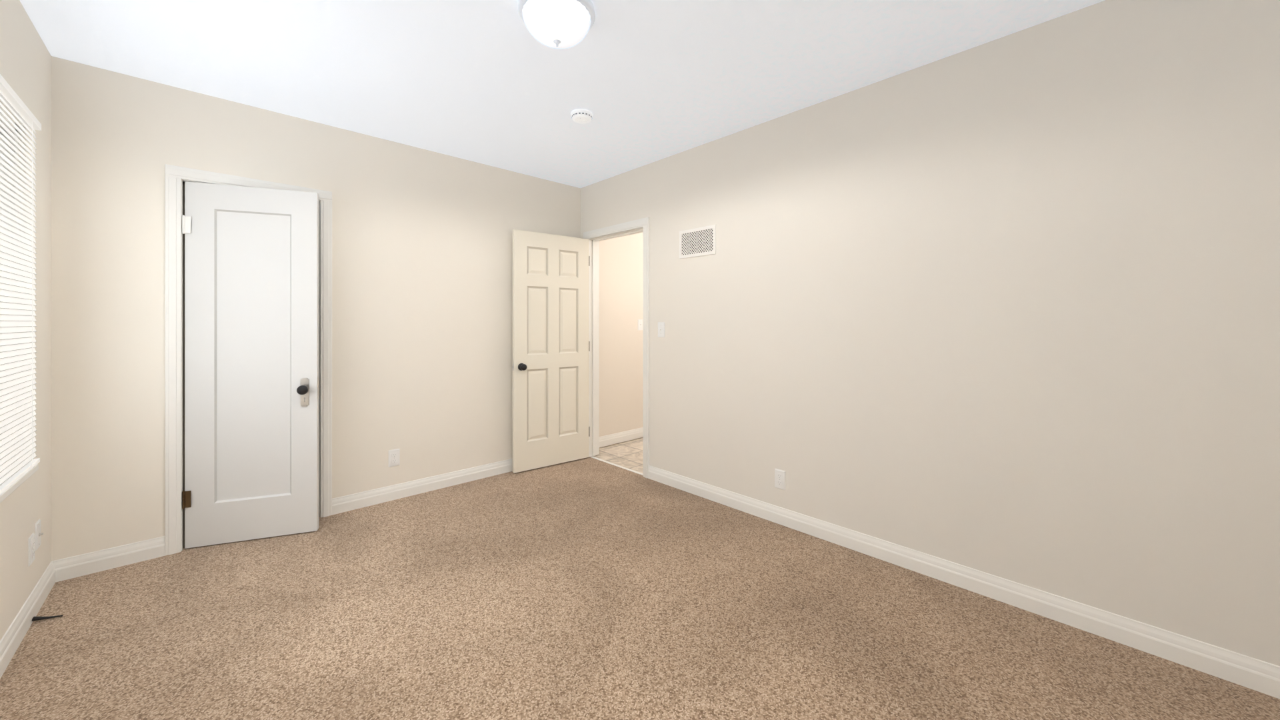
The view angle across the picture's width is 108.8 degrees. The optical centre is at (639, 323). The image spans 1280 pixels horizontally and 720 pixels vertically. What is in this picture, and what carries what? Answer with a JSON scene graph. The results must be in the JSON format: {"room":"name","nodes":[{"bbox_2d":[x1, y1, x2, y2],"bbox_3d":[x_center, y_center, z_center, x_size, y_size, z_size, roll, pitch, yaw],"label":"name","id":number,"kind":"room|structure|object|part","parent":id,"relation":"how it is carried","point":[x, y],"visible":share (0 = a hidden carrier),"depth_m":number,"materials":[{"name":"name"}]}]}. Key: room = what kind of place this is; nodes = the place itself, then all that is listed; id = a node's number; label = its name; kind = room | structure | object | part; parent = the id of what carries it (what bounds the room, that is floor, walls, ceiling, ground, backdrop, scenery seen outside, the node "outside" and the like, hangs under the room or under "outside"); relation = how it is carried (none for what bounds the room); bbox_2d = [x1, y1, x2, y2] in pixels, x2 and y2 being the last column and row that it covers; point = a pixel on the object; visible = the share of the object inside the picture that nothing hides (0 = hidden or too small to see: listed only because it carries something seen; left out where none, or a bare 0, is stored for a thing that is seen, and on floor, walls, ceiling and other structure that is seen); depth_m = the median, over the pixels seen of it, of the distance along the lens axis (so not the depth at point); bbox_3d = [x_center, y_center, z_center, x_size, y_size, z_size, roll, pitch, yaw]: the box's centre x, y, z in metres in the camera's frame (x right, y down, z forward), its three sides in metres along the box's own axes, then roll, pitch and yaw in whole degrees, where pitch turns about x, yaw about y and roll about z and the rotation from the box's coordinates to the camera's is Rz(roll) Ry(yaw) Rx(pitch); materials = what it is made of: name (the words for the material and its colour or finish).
{"room":"empty bedroom","nodes":[
{"label":"empty bedroom","id":0,"kind":"room"},
{"bbox_2d":[0,0,51,640],"bbox_3d":[-1.155,-0.019,0.366,0.120,2.500,4.880,0,0,-44],"label":"wall","id":1,"kind":"structure","parent":0,"point":[25,73],"depth_m":1.97,"materials":[{"name":"beige paint"}]},
{"bbox_2d":[0,463,38,503],"bbox_3d":[-2.047,0.599,1.396,0.050,0.040,1.322,0,0,-44],"label":"window sill","id":2,"kind":"structure","parent":1,"relation":"in","point":[15,486],"depth_m":1.68,"materials":[{"name":"paint"}]},
{"bbox_2d":[0,74,41,494],"bbox_3d":[-2.081,-0.131,1.370,0.164,1.420,1.350,0,0,-44],"label":"window","id":3,"kind":"structure","parent":1,"relation":"in","point":[18,445],"depth_m":1.71,"materials":[{"name":"paint"}]},
{"bbox_3d":[-2.041,-0.821,1.407,0.034,0.040,1.350,0,0,-44],"label":"window blind rail","id":4,"kind":"part","parent":3,"relation":"part of","materials":[{"name":"white plastic"}]},
{"bbox_2d":[0,561,55,678],"bbox_3d":[-1.148,1.181,0.456,0.014,0.101,4.760,0,0,-44],"label":"baseboard","id":5,"kind":"structure","parent":1,"relation":"attached to","point":[12,639],"depth_m":1.82,"materials":[{"name":"paint"}]},
{"bbox_2d":[28,532,34,566],"bbox_3d":[-2.543,0.946,1.916,0.009,0.116,0.072,0,0,-44],"label":"electrical outlet","id":6,"kind":"object","parent":1,"relation":"attached to","point":[31,549],"visible":1,"depth_m":1.90,"materials":[{"name":"white plastic"}]},
{"bbox_2d":[34,519,43,551],"bbox_3d":[-2.609,0.919,1.992,0.017,0.116,0.072,0,0,-44],"label":"outlet","id":7,"kind":"object","parent":1,"relation":"attached to","point":[38,533],"visible":0.98,"depth_m":1.98,"materials":[{"name":"white plastic"}]},
{"bbox_2d":[51,56,580,561],"bbox_3d":[-1.719,-0.019,3.283,3.328,2.500,0.120,0,0,-44],"label":"wall","id":8,"kind":"structure","parent":0,"point":[422,309],"depth_m":2.85,"materials":[{"name":"paint"}]},
{"bbox_2d":[52,536,165,582],"bbox_3d":[-2.654,1.181,2.299,0.376,0.101,0.014,0,0,-44],"label":"baseboard","id":9,"kind":"structure","parent":8,"relation":"attached to","point":[76,566],"depth_m":2.29,"materials":[{"name":"paint"}]},
{"bbox_2d":[164,164,331,555],"bbox_3d":[-2.288,0.195,2.726,0.746,2.073,0.140,0,0,-44],"label":"door frame","id":10,"kind":"structure","parent":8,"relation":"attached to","point":[183,363],"depth_m":2.48,"materials":[{"name":"paint"}]},
{"bbox_2d":[182,215,190,233],"bbox_3d":[-2.465,-0.534,2.489,0.035,0.102,0.032,0,0,-44],"label":"closet door hinge","id":11,"kind":"object","parent":10,"relation":"attached to","point":[186,224],"visible":1,"depth_m":2.48,"materials":[{"name":"paint"}]},
{"bbox_2d":[182,490,190,509],"bbox_3d":[-2.465,0.956,2.489,0.035,0.102,0.032,0,0,-44],"label":"closet door hinge","id":12,"kind":"object","parent":10,"relation":"attached to","point":[186,499],"visible":0.98,"depth_m":2.48,"materials":[{"name":"gold metal"}]},
{"bbox_2d":[184,181,318,548],"bbox_3d":[-2.195,0.228,2.611,0.606,1.995,0.035,0,0,-21],"label":"closet door","id":13,"kind":"structure","parent":10,"relation":"attached to","point":[251,352],"depth_m":2.60,"materials":[{"name":"paint"}]},
{"bbox_2d":[296,378,318,406],"bbox_3d":[-1.964,0.408,2.700,0.111,0.175,0.152,0,0,-44],"label":"doorknob set","id":14,"kind":"object","parent":13,"relation":"attached to","point":[303,390],"depth_m":2.67,"materials":[{"name":"black"}]},
{"bbox_2d":[388,448,399,467],"bbox_3d":[-1.716,0.941,3.197,0.072,0.116,0.009,0,0,-44],"label":"electrical outlet","id":15,"kind":"object","parent":8,"relation":"attached to","point":[394,457],"visible":1,"depth_m":3.19,"materials":[{"name":"white plastic"}]},
{"bbox_2d":[332,458,512,515],"bbox_3d":[-1.268,1.181,3.620,1.969,0.101,0.014,0,0,-44],"label":"baseboard","id":16,"kind":"structure","parent":8,"relation":"attached to","point":[343,504],"depth_m":3.29,"materials":[{"name":"paint"}]},
{"bbox_2d":[20,0,1104,187],"bbox_3d":[-0.035,-1.319,1.517,3.328,0.100,5.000,0,0,-44],"label":"ceiling","id":17,"kind":"structure","parent":0,"point":[495,83],"depth_m":2.21,"materials":[{"name":"paint"}]},
{"bbox_2d":[518,0,595,49],"bbox_3d":[-0.336,-1.194,1.853,0.308,0.151,0.308,0,0,-44],"label":"flush-mount light","id":18,"kind":"object","parent":17,"relation":"attached to","point":[560,24],"visible":1,"depth_m":1.79,"materials":[{"name":"white glass"}]},
{"bbox_2d":[570,108,592,123],"bbox_3d":[-0.352,-1.248,2.775,0.132,0.042,0.132,0,0,-44],"label":"smoke detector","id":19,"kind":"object","parent":17,"relation":"attached to","point":[581,116],"visible":1,"depth_m":2.74,"materials":[{"name":"white plastic"}]},
{"bbox_2d":[593,437,643,473],"bbox_3d":[0.773,1.265,4.602,2.300,0.052,1.790,0,0,-44],"label":"floor","id":20,"kind":"structure","parent":0,"point":[629,454],"depth_m":4.32,"materials":[{"name":"beige tile"}]},
{"bbox_2d":[599,232,643,447],"bbox_3d":[0.277,0.011,5.282,2.320,2.560,0.120,0,0,-44],"label":"wall","id":21,"kind":"structure","parent":0,"point":[621,335],"depth_m":4.73,"materials":[{"name":"paint"}]},
{"bbox_2d":[599,427,643,447],"bbox_3d":[0.280,1.181,5.192,2.200,0.101,0.014,0,0,-44],"label":"baseboard","id":22,"kind":"structure","parent":21,"relation":"attached to","point":[619,437],"depth_m":4.73,"materials":[{"name":"paint"}]},
{"bbox_2d":[638,319,642,329],"bbox_3d":[0.008,0.019,4.929,0.072,0.116,0.019,0,0,-44],"label":"light switch","id":23,"kind":"object","parent":21,"relation":"attached to","point":[640,324],"visible":1,"depth_m":4.93,"materials":[{"name":"white plastic"}]},
{"bbox_2d":[0,456,1279,719],"bbox_3d":[-0.071,1.261,1.482,3.228,0.060,5.000,0,0,-44],"label":"floor","id":24,"kind":"structure","parent":0,"point":[588,589],"depth_m":1.82,"materials":[{"name":"beige carpet"}]},
{"bbox_2d":[32,614,63,621],"bbox_3d":[-2.458,1.217,1.901,0.083,0.021,0.037,0,0,-44],"label":"cord","id":25,"kind":"object","parent":24,"relation":"on","point":[37,618],"visible":0.96,"depth_m":1.89,"materials":[{"name":"black plastic"}]},
{"bbox_2d":[580,0,1279,665],"bbox_3d":[1.167,-0.019,2.580,0.120,2.500,4.880,0,0,-44],"label":"wall","id":26,"kind":"structure","parent":0,"point":[1007,306],"depth_m":1.99,"materials":[{"name":"paint"}]},
{"bbox_2d":[512,229,588,473],"bbox_3d":[-0.756,0.229,3.963,0.715,1.985,0.035,0,0,-39],"label":"hall door","id":27,"kind":"structure","parent":26,"relation":"in","point":[551,345],"depth_m":3.92,"materials":[{"name":"paint"}]},
{"bbox_2d":[512,363,527,370],"bbox_3d":[-0.995,0.359,3.758,0.105,0.062,0.146,0,0,-44],"label":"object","id":28,"kind":"structure","parent":27,"relation":"attached to","point":[522,367],"depth_m":3.73,"materials":[{"name":"black metal"}]},
{"bbox_2d":[583,217,649,478],"bbox_3d":[-0.177,0.205,3.987,0.156,2.092,0.859,0,0,-44],"label":"door frame","id":29,"kind":"structure","parent":26,"relation":"attached to","point":[594,347],"depth_m":4.19,"materials":[{"name":"paint"}]},
{"bbox_2d":[658,322,664,337],"bbox_3d":[0.158,0.051,3.537,0.019,0.116,0.072,0,0,-44],"label":"light switch","id":30,"kind":"object","parent":26,"relation":"attached to","point":[661,329],"visible":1,"depth_m":3.53,"materials":[{"name":"white plastic"}]},
{"bbox_2d":[679,224,715,258],"bbox_3d":[0.408,-0.580,3.283,0.009,0.202,0.334,0,0,-44],"label":"air vent","id":31,"kind":"object","parent":26,"relation":"in","point":[699,241],"visible":1,"depth_m":3.28,"materials":[{"name":"metal"}]},
{"bbox_2d":[774,468,785,489],"bbox_3d":[0.858,0.959,2.811,0.009,0.116,0.072,0,0,-44],"label":"electrical outlet","id":32,"kind":"object","parent":26,"relation":"attached to","point":[779,479],"visible":1,"depth_m":2.81,"materials":[{"name":"white plastic"}]},
{"bbox_2d":[648,465,1279,699],"bbox_3d":[1.395,1.181,2.244,0.014,0.101,3.838,0,0,-44],"label":"baseboard","id":33,"kind":"structure","parent":26,"relation":"attached to","point":[1231,667],"depth_m":1.96,"materials":[{"name":"paint"}]}
]}

